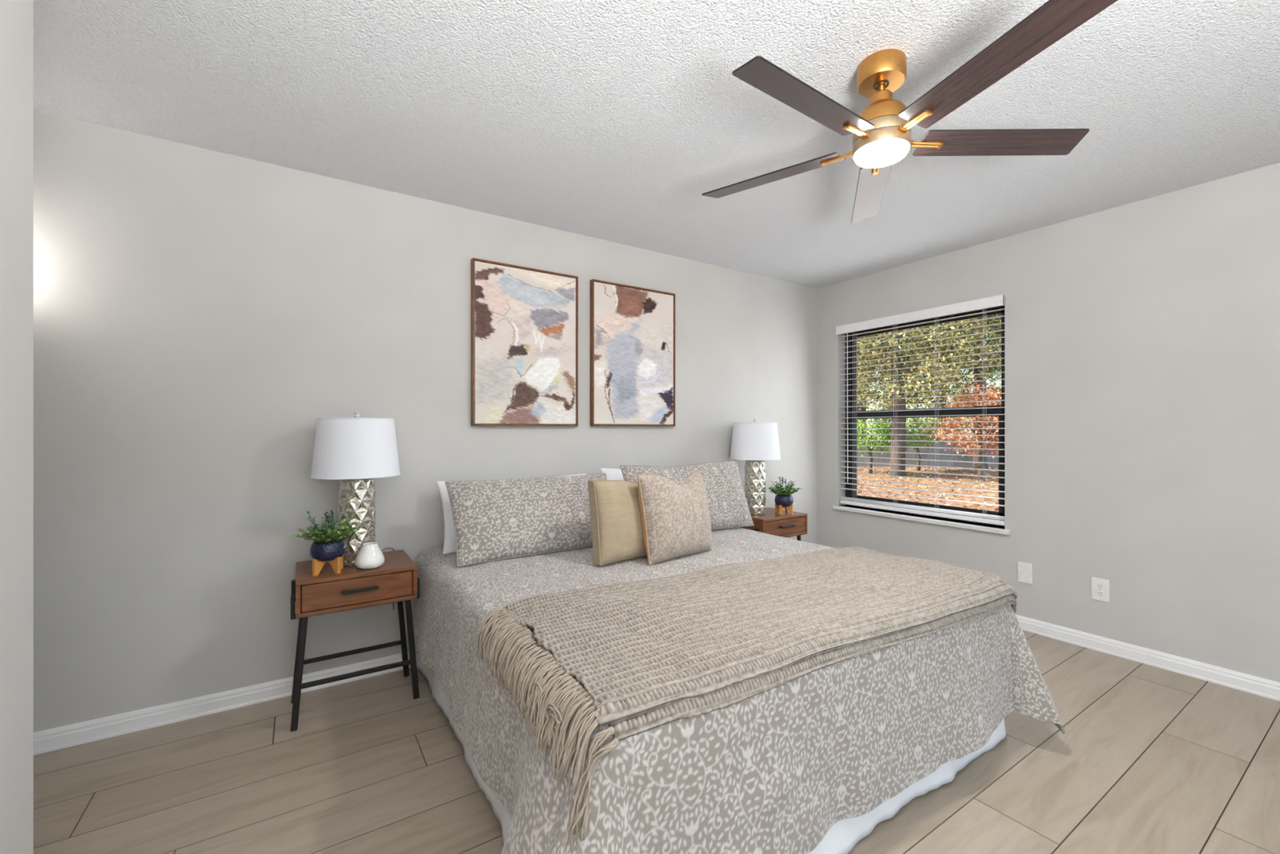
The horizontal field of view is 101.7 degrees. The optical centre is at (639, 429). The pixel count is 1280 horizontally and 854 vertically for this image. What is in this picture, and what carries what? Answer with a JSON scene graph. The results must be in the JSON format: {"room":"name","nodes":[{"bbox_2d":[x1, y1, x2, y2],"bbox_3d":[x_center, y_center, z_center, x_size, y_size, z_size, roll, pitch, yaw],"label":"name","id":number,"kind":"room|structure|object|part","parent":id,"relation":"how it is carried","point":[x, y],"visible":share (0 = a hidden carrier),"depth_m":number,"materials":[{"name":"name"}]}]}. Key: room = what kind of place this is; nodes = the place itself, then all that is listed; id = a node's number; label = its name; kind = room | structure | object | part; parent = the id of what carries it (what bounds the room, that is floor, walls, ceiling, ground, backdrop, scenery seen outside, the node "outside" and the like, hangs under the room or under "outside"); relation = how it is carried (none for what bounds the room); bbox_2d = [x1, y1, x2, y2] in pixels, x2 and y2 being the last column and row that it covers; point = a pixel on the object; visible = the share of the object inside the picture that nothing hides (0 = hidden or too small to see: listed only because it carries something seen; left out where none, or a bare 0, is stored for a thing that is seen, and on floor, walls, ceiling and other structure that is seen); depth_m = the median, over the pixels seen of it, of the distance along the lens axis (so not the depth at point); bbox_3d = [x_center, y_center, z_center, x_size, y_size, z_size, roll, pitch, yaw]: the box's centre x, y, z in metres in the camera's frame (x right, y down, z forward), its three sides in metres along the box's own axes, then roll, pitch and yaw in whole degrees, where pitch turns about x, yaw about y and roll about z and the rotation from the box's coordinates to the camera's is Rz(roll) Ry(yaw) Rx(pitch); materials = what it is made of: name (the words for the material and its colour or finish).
{"room":"bedroom","nodes":[
{"label":"bedroom","id":0,"kind":"room"},
{"bbox_2d":[0,0,33,853],"bbox_3d":[-0.555,0.006,-0.129,0.130,2.440,2.852,0,0,-33],"label":"wall","id":1,"kind":"structure","parent":0,"point":[16,16],"depth_m":1.03,"materials":[{"name":"paint"}]},
{"bbox_2d":[33,109,817,732],"bbox_3d":[-0.803,0.006,3.029,5.734,2.440,0.130,0,0,-33],"label":"wall","id":2,"kind":"structure","parent":0,"point":[198,312],"depth_m":2.34,"materials":[{"name":"paint"}]},
{"bbox_2d":[33,651,417,755],"bbox_3d":[-0.763,1.186,2.968,5.474,0.080,0.015,0,0,-33],"label":"baseboard","id":3,"kind":"structure","parent":2,"relation":"attached to","point":[79,733],"depth_m":2.21,"materials":[{"name":"white paint"}]},
{"bbox_2d":[471,257,577,426],"bbox_3d":[-0.655,-0.480,3.026,0.638,0.917,0.038,0,0,-33],"label":"abstract painting","id":4,"kind":"object","parent":2,"relation":"attached to","point":[524,320],"visible":1,"depth_m":3.00,"materials":[{"name":"multicoloured paper"}]},
{"bbox_2d":[590,279,675,426],"bbox_3d":[-0.035,-0.482,3.431,0.645,0.916,0.038,0,0,-33],"label":"abstract painting","id":5,"kind":"object","parent":2,"relation":"attached to","point":[633,328],"visible":1,"depth_m":3.40,"materials":[{"name":"multicoloured paper"}]},
{"bbox_2d":[33,0,1279,288],"bbox_3d":[0.331,-1.274,1.297,5.734,0.120,4.269,0,0,-33],"label":"ceiling","id":6,"kind":"structure","parent":0,"point":[608,120],"depth_m":1.91,"materials":[{"name":"white paint"}]},
{"bbox_2d":[702,0,1117,223],"bbox_3d":[0.774,-1.058,1.700,1.225,0.312,1.265,0,0,-33],"label":"ceiling fan","id":7,"kind":"object","parent":6,"relation":"hanging from","point":[882,131],"visible":1,"depth_m":1.65,"materials":[{"name":"brown wood"}]},
{"bbox_3d":[0.488,-0.952,1.966,0.528,0.006,0.114,0,12,37],"label":"blade","id":8,"kind":"part","parent":7,"relation":"part of","materials":[{"name":"brown wood"}]},
{"bbox_3d":[0.482,-0.952,1.506,0.528,0.006,0.114,0,12,-35],"label":"blade","id":9,"kind":"part","parent":7,"relation":"part of","materials":[{"name":"brown wood"}]},
{"bbox_3d":[0.695,-0.948,1.813,0.129,0.017,0.028,0,12,37],"label":"blade arm","id":10,"kind":"part","parent":7,"relation":"part of","materials":[{"name":"gold metal"}]},
{"bbox_3d":[0.692,-0.948,1.655,0.129,0.017,0.028,0,12,-35],"label":"blade arm","id":11,"kind":"part","parent":7,"relation":"part of","materials":[{"name":"gold metal"}]},
{"bbox_3d":[0.928,-0.952,2.103,0.114,0.006,0.528,-13,-4,18],"label":"blade","id":12,"kind":"part","parent":7,"relation":"part of","materials":[{"name":"grey wood"}]},
{"bbox_3d":[0.846,-0.948,1.859,0.028,0.017,0.129,-13,-4,18],"label":"blade arm","id":13,"kind":"part","parent":7,"relation":"part of","materials":[{"name":"gold metal"}]},
{"bbox_3d":[0.841,-0.948,1.603,0.028,0.017,0.129,13,-4,-17],"label":"blade arm","id":14,"kind":"part","parent":7,"relation":"part of","materials":[{"name":"gold metal"}]},
{"bbox_3d":[0.937,-0.948,1.729,0.129,0.017,0.028,0,-12,1],"label":"blade arm","id":15,"kind":"part","parent":7,"relation":"part of","materials":[{"name":"gold metal"}]},
{"bbox_3d":[1.194,-0.952,1.726,0.528,0.006,0.114,0,-12,1],"label":"blade","id":16,"kind":"part","parent":7,"relation":"part of","materials":[{"name":"brown wood"}]},
{"bbox_3d":[0.918,-0.952,1.357,0.114,0.006,0.528,13,-4,-17],"label":"blade","id":17,"kind":"part","parent":7,"relation":"part of","materials":[{"name":"brown wood"}]},
{"bbox_2d":[33,630,1279,853],"bbox_3d":[0.331,1.276,1.297,5.734,0.100,4.269,0,0,-33],"label":"floor","id":18,"kind":"structure","parent":0,"point":[1148,759],"depth_m":1.80,"materials":[{"name":"brown wood"}]},
{"bbox_2d":[290,549,419,731],"bbox_3d":[-1.284,0.917,2.355,0.490,0.618,0.397,0,0,-33],"label":"nightstand","id":19,"kind":"object","parent":18,"relation":"on","point":[397,580],"visible":0.99,"depth_m":2.24,"materials":[{"name":"brown wood"}]},
{"bbox_3d":[-1.540,0.995,2.353,0.061,0.463,0.020,0,0,-33],"label":"leg","id":20,"kind":"part","parent":19,"relation":"part of","materials":[{"name":"black metal"}]},
{"bbox_3d":[-1.397,0.995,2.135,0.061,0.463,0.020,0,0,-33],"label":"leg","id":21,"kind":"part","parent":19,"relation":"part of","materials":[{"name":"black metal"}]},
{"bbox_2d":[289,509,358,576],"bbox_3d":[-1.325,0.475,2.231,0.223,0.266,0.242,0,0,3],"label":"potted plant","id":22,"kind":"object","parent":19,"relation":"on","point":[328,545],"visible":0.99,"depth_m":2.19,"materials":[{"name":"green plant"}]},
{"bbox_3d":[-1.326,0.420,2.233,0.199,0.122,0.209,0,0,5],"label":"stem","id":23,"kind":"part","parent":22,"relation":"part of","materials":[{"name":"green plant"}]},
{"bbox_3d":[-1.336,0.516,2.229,0.133,0.080,0.133,0,0,21],"label":"pot","id":24,"kind":"part","parent":22,"relation":"part of","materials":[{"name":"blue ceramic"}]},
{"bbox_2d":[310,412,400,609],"bbox_3d":[-1.299,0.413,2.391,0.362,0.990,0.362,0,0,-33],"label":"table lamp","id":25,"kind":"object","parent":19,"relation":"on","point":[356,451],"visible":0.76,"depth_m":2.29,"materials":[{"name":"white fabric"}]},
{"bbox_3d":[-1.299,0.079,2.391,0.360,0.262,0.360,0,0,-33],"label":"lamp shade","id":26,"kind":"part","parent":25,"relation":"part of","materials":[{"name":"white fabric"}]},
{"bbox_3d":[-1.299,0.208,2.391,0.362,0.006,0.362,0,0,-33],"label":"shade trim","id":27,"kind":"part","parent":25,"relation":"part of","materials":[{"name":"white fabric"}]},
{"bbox_3d":[-1.299,-0.051,2.391,0.310,0.005,0.310,0,0,-33],"label":"shade trim","id":28,"kind":"part","parent":25,"relation":"part of","materials":[{"name":"white fabric"}]},
{"bbox_3d":[-1.250,0.742,2.544,0.039,0.333,0.175,0,0,14],"label":"power cord","id":29,"kind":"part","parent":25,"relation":"part of","materials":[{"name":"plastic"}]},
{"bbox_3d":[-1.283,0.682,2.353,0.414,0.107,0.341,0,0,-33],"label":"drawer","id":30,"kind":"part","parent":19,"relation":"part of","materials":[{"name":"brown wood"}]},
{"bbox_3d":[-1.183,0.674,2.200,0.140,0.014,0.027,0,0,-33],"label":"handle","id":31,"kind":"part","parent":19,"relation":"part of","materials":[{"name":"black metal"}]},
{"bbox_2d":[354,542,384,568],"bbox_3d":[-1.199,0.556,2.311,0.118,0.104,0.118,0,0,-33],"label":"vase","id":32,"kind":"object","parent":19,"relation":"on","point":[370,556],"visible":1,"depth_m":2.27,"materials":[{"name":"white ceramic"}]},
{"bbox_3d":[-1.180,0.995,2.588,0.061,0.463,0.020,0,0,-33],"label":"leg","id":33,"kind":"part","parent":19,"relation":"part of","materials":[{"name":"black metal"}]},
{"bbox_3d":[-1.038,0.995,2.371,0.061,0.463,0.020,0,0,-33],"label":"leg","id":34,"kind":"part","parent":19,"relation":"part of","materials":[{"name":"black metal"}]},
{"bbox_2d":[416,653,1005,853],"bbox_3d":[0.183,0.946,2.383,1.916,0.560,1.958,0,0,-33],"label":"bed","id":35,"kind":"object","parent":18,"relation":"on","point":[842,836],"visible":0.07,"depth_m":1.71,"materials":[{"name":"white fabric"}]},
{"bbox_2d":[412,527,1065,853],"bbox_3d":[0.161,0.880,2.279,2.163,0.574,2.104,0,0,-33],"label":"duvet","id":36,"kind":"object","parent":35,"relation":"on","point":[771,771],"visible":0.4,"depth_m":1.48,"materials":[{"name":"fabric"}]},
{"bbox_2d":[435,473,586,554],"bbox_3d":[-0.640,0.434,2.831,0.862,0.348,0.195,0,0,-34],"label":"bed pillow","id":37,"kind":"object","parent":36,"relation":"on","point":[450,544],"visible":0.08,"depth_m":2.60,"materials":[{"name":"white fabric"}]},
{"bbox_2d":[444,473,606,567],"bbox_3d":[-0.503,0.425,2.630,0.884,0.360,0.288,0,0,-31],"label":"pillow sham","id":38,"kind":"object","parent":36,"relation":"on","point":[498,519],"visible":0.84,"depth_m":2.49,"materials":[{"name":"fabric"}]},
{"bbox_2d":[600,467,624,480],"bbox_3d":[0.164,0.420,3.356,0.882,0.375,0.196,0,0,-32],"label":"bed pillow","id":39,"kind":"object","parent":36,"relation":"on","point":[611,473],"visible":0.05,"depth_m":3.18,"materials":[{"name":"white fabric"}]},
{"bbox_2d":[587,475,662,565],"bbox_3d":[-0.048,0.415,2.458,0.403,0.378,0.194,0,0,-31],"label":"throw pillow","id":40,"kind":"object","parent":36,"relation":"on","point":[617,533],"visible":0.69,"depth_m":2.34,"materials":[{"name":"fabric"}]},
{"bbox_2d":[637,470,711,565],"bbox_3d":[0.173,0.403,2.484,0.429,0.402,0.202,0,0,-42],"label":"throw pillow","id":41,"kind":"object","parent":36,"relation":"on","point":[676,522],"visible":1,"depth_m":2.37,"materials":[{"name":"fabric"}]},
{"bbox_2d":[619,460,754,530],"bbox_3d":[0.307,0.403,3.119,0.900,0.409,0.241,0,0,-34],"label":"pillow sham","id":42,"kind":"object","parent":36,"relation":"on","point":[728,508],"visible":0.54,"depth_m":3.15,"materials":[{"name":"fabric"}]},
{"bbox_2d":[476,546,1017,851],"bbox_3d":[0.495,0.684,1.868,2.017,0.252,0.836,0,0,-33],"label":"throw blanket","id":43,"kind":"object","parent":36,"relation":"on","point":[647,654],"visible":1,"depth_m":1.52,"materials":[{"name":"beige fabric"}]},
{"bbox_2d":[741,506,807,540],"bbox_3d":[0.931,0.917,3.804,0.490,0.618,0.397,0,0,-33],"label":"nightstand","id":44,"kind":"object","parent":18,"relation":"on","point":[785,524],"visible":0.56,"depth_m":3.67,"materials":[{"name":"brown wood"}]},
{"bbox_2d":[729,418,781,515],"bbox_3d":[0.838,0.263,3.789,0.362,0.690,0.362,0,0,28],"label":"table lamp","id":45,"kind":"object","parent":44,"relation":"on","point":[754,442],"visible":0.96,"depth_m":3.69,"materials":[{"name":"white fabric"}]},
{"bbox_3d":[0.838,-0.051,3.789,0.310,0.005,0.310,0,0,28],"label":"shade trim","id":46,"kind":"part","parent":45,"relation":"part of","materials":[{"name":"white fabric"}]},
{"bbox_3d":[0.838,0.079,3.789,0.360,0.262,0.360,0,0,28],"label":"lamp shade","id":47,"kind":"part","parent":45,"relation":"part of","materials":[{"name":"white fabric"}]},
{"bbox_3d":[0.838,0.208,3.789,0.362,0.006,0.362,0,0,28],"label":"shade trim","id":48,"kind":"part","parent":45,"relation":"part of","materials":[{"name":"white fabric"}]},
{"bbox_2d":[768,476,799,514],"bbox_3d":[1.052,0.474,3.778,0.236,0.267,0.225,0,0,40],"label":"potted plant","id":49,"kind":"object","parent":44,"relation":"on","point":[784,499],"visible":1,"depth_m":3.75,"materials":[{"name":"green plant"}]},
{"bbox_3d":[1.048,0.418,3.784,0.212,0.125,0.204,0,0,40],"label":"stem","id":50,"kind":"part","parent":49,"relation":"part of","materials":[{"name":"green plant"}]},
{"bbox_3d":[1.049,0.516,3.794,0.133,0.080,0.133,0,0,40],"label":"pot","id":51,"kind":"part","parent":49,"relation":"part of","materials":[{"name":"blue ceramic"}]},
{"bbox_3d":[0.932,0.682,3.803,0.414,0.107,0.341,0,0,-33],"label":"drawer","id":52,"kind":"part","parent":44,"relation":"part of","materials":[{"name":"brown wood"}]},
{"bbox_3d":[1.032,0.674,3.650,0.140,0.014,0.027,0,0,-33],"label":"handle","id":53,"kind":"part","parent":44,"relation":"part of","materials":[{"name":"black metal"}]},
{"bbox_3d":[1.177,0.995,3.820,0.061,0.463,0.020,0,0,-33],"label":"leg","id":54,"kind":"part","parent":44,"relation":"part of","materials":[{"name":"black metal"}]},
{"bbox_2d":[817,162,1279,682],"bbox_3d":[2.711,0.006,2.777,0.130,2.440,4.139,0,0,-33],"label":"wall","id":55,"kind":"structure","parent":0,"point":[1142,337],"depth_m":2.79,"materials":[{"name":"paint"}]},
{"bbox_2d":[832,305,1010,534],"bbox_3d":[2.011,-0.098,3.821,0.167,1.503,1.275,0,0,-33],"label":"window","id":56,"kind":"structure","parent":55,"relation":"in","point":[873,414],"depth_m":3.80,"materials":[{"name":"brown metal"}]},
{"bbox_3d":[2.078,-0.460,3.854,0.004,0.608,1.063,0,0,-33],"label":"glass pane","id":57,"kind":"part","parent":56,"relation":"part of","materials":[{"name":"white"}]},
{"bbox_2d":[835,293,1005,525],"bbox_3d":[1.989,-0.123,3.809,0.080,1.463,1.229,0,0,-33],"label":"window blind","id":58,"kind":"object","parent":56,"relation":"attached to","point":[997,300],"visible":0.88,"depth_m":3.71,"materials":[{"name":"white plastic"}]},
{"bbox_3d":[2.001,0.581,3.813,0.044,0.055,1.201,0,0,-33],"label":"rail","id":59,"kind":"part","parent":58,"relation":"part of","materials":[{"name":"white plastic"}]},
{"bbox_3d":[2.001,-0.822,3.814,0.054,0.046,1.203,0,0,-33],"label":"head rail","id":60,"kind":"part","parent":58,"relation":"part of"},
{"bbox_3d":[2.093,-0.102,3.672,0.048,1.395,0.002,0,0,-33],"label":"ladder cord","id":61,"kind":"part","parent":58,"relation":"part of","materials":[{"name":"white fabric"}]},
{"bbox_3d":[1.995,0.640,3.810,0.127,0.028,1.275,0,0,-33],"label":"sill","id":62,"kind":"part","parent":56,"relation":"part of","materials":[{"name":"white paint"}]},
{"bbox_3d":[2.055,0.215,3.846,0.026,0.722,1.120,0,0,-33],"label":"sash","id":63,"kind":"part","parent":56,"relation":"part of","materials":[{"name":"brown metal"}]},
{"bbox_3d":[2.063,0.222,3.840,0.004,0.628,1.040,0,0,-33],"label":"glass pane","id":64,"kind":"part","parent":56,"relation":"part of","materials":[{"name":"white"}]},
{"bbox_3d":[2.074,-0.452,3.859,0.020,0.695,1.120,0,0,-33],"label":"sash","id":65,"kind":"part","parent":56,"relation":"part of","materials":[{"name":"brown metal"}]},
{"bbox_2d":[1017,561,1032,584],"bbox_3d":[2.358,0.874,3.189,0.008,0.124,0.077,0,0,-33],"label":"blank wall plate","id":66,"kind":"object","parent":55,"relation":"attached to","point":[1024,569],"visible":1,"depth_m":3.18,"materials":[{"name":"white plastic"}]},
{"bbox_2d":[1091,577,1109,602],"bbox_3d":[2.554,0.886,2.889,0.010,0.124,0.077,0,0,-33],"label":"electrical outlet","id":67,"kind":"object","parent":55,"relation":"attached to","point":[1100,587],"visible":1,"depth_m":2.89,"materials":[{"name":"white plastic"}]},
{"bbox_2d":[1097,582,1102,589],"bbox_3d":[2.552,0.866,2.888,0.005,0.034,0.027,0,0,-33],"label":"receptacle","id":68,"kind":"object","parent":67,"relation":"attached to","point":[1100,585],"depth_m":2.89,"materials":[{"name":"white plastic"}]},
{"bbox_2d":[1097,590,1102,596],"bbox_3d":[2.552,0.906,2.888,0.005,0.034,0.027,0,0,-33],"label":"receptacle","id":69,"kind":"object","parent":67,"relation":"attached to","point":[1100,593],"depth_m":2.89,"materials":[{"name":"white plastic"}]},
{"bbox_2d":[1014,613,1279,701],"bbox_3d":[2.619,1.186,2.786,0.015,0.080,3.994,0,0,-33],"label":"baseboard","id":70,"kind":"structure","parent":55,"relation":"attached to","point":[1270,689],"depth_m":2.69,"materials":[{"name":"white paint"}]},
{"label":"outside","id":71,"kind":"structure","parent":0,"visible":0},
{"bbox_2d":[857,445,998,511],"bbox_3d":[22.083,1.442,26.404,58.126,0.168,80.000,0,0,-33],"label":"ground","id":72,"kind":"structure","parent":71,"point":[967,485],"depth_m":13.49,"materials":[{"name":"brown soil"}]},
{"bbox_2d":[857,418,930,473],"bbox_3d":[7.754,0.461,17.124,2.470,2.182,2.841,0,0,-33],"label":"tree","id":73,"kind":"object","parent":72,"relation":"on","point":[876,425],"visible":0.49,"depth_m":16.65,"materials":[{"name":"green plant"}]},
{"bbox_2d":[857,323,973,464],"bbox_3d":[9.984,-3.785,21.798,7.202,10.716,5.719,0,0,7],"label":"oak tree","id":74,"kind":"object","parent":72,"relation":"on","point":[859,408],"visible":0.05,"depth_m":21.18,"materials":[{"name":"green plant"}]},
{"bbox_2d":[857,437,998,467],"bbox_3d":[10.923,0.896,19.744,11.637,1.300,0.116,0,0,5],"label":"fence","id":75,"kind":"object","parent":72,"relation":"on","point":[940,451],"visible":0.12,"depth_m":19.67,"materials":[{"name":"wood"}]},
{"bbox_3d":[9.503,0.836,19.839,2.897,1.121,0.060,0,0,5],"label":"panel","id":76,"kind":"part","parent":75,"relation":"part of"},
{"bbox_3d":[12.389,0.836,19.589,2.897,1.121,0.060,0,0,5],"label":"panel","id":77,"kind":"part","parent":75,"relation":"part of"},
{"bbox_2d":[857,465,998,511],"bbox_3d":[7.902,1.446,17.140,20.198,0.333,20.191,0,0,-33],"label":"fallen leaves","id":78,"kind":"object","parent":72,"relation":"on","point":[860,469],"visible":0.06,"depth_m":13.62,"materials":[{"name":"orange plant"}]},
{"bbox_2d":[906,417,951,471],"bbox_3d":[9.965,0.410,18.367,2.109,2.284,2.315,0,0,-33],"label":"shrub","id":79,"kind":"object","parent":72,"relation":"on","point":[913,420],"visible":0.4,"depth_m":17.98,"materials":[{"name":"green plant"}]},
{"bbox_2d":[857,313,1001,477],"bbox_3d":[7.745,-2.865,16.230,7.181,8.871,6.004,0,0,42],"label":"oak tree","id":80,"kind":"object","parent":72,"relation":"on","point":[967,325],"visible":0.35,"depth_m":15.57,"materials":[{"name":"green plant"}]},
{"bbox_2d":[871,317,1001,436],"bbox_3d":[15.931,-3.292,27.014,10.025,9.729,6.758,0,0,7],"label":"oak tree","id":81,"kind":"object","parent":72,"relation":"on","point":[939,405],"visible":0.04,"depth_m":26.65,"materials":[{"name":"green plant"}]},
{"bbox_2d":[881,314,1001,469],"bbox_3d":[12.404,-3.129,19.198,5.763,9.398,6.644,0,0,-33],"label":"oak tree","id":82,"kind":"object","parent":72,"relation":"on","point":[976,371],"visible":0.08,"depth_m":18.94,"materials":[{"name":"green plant"}]},
{"bbox_2d":[923,377,1001,481],"bbox_3d":[10.154,0.043,14.351,4.059,3.023,2.972,0,0,9],"label":"maple tree","id":83,"kind":"object","parent":72,"relation":"on","point":[994,397],"visible":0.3,"depth_m":14.46,"materials":[{"name":"orange plant"}]}
]}

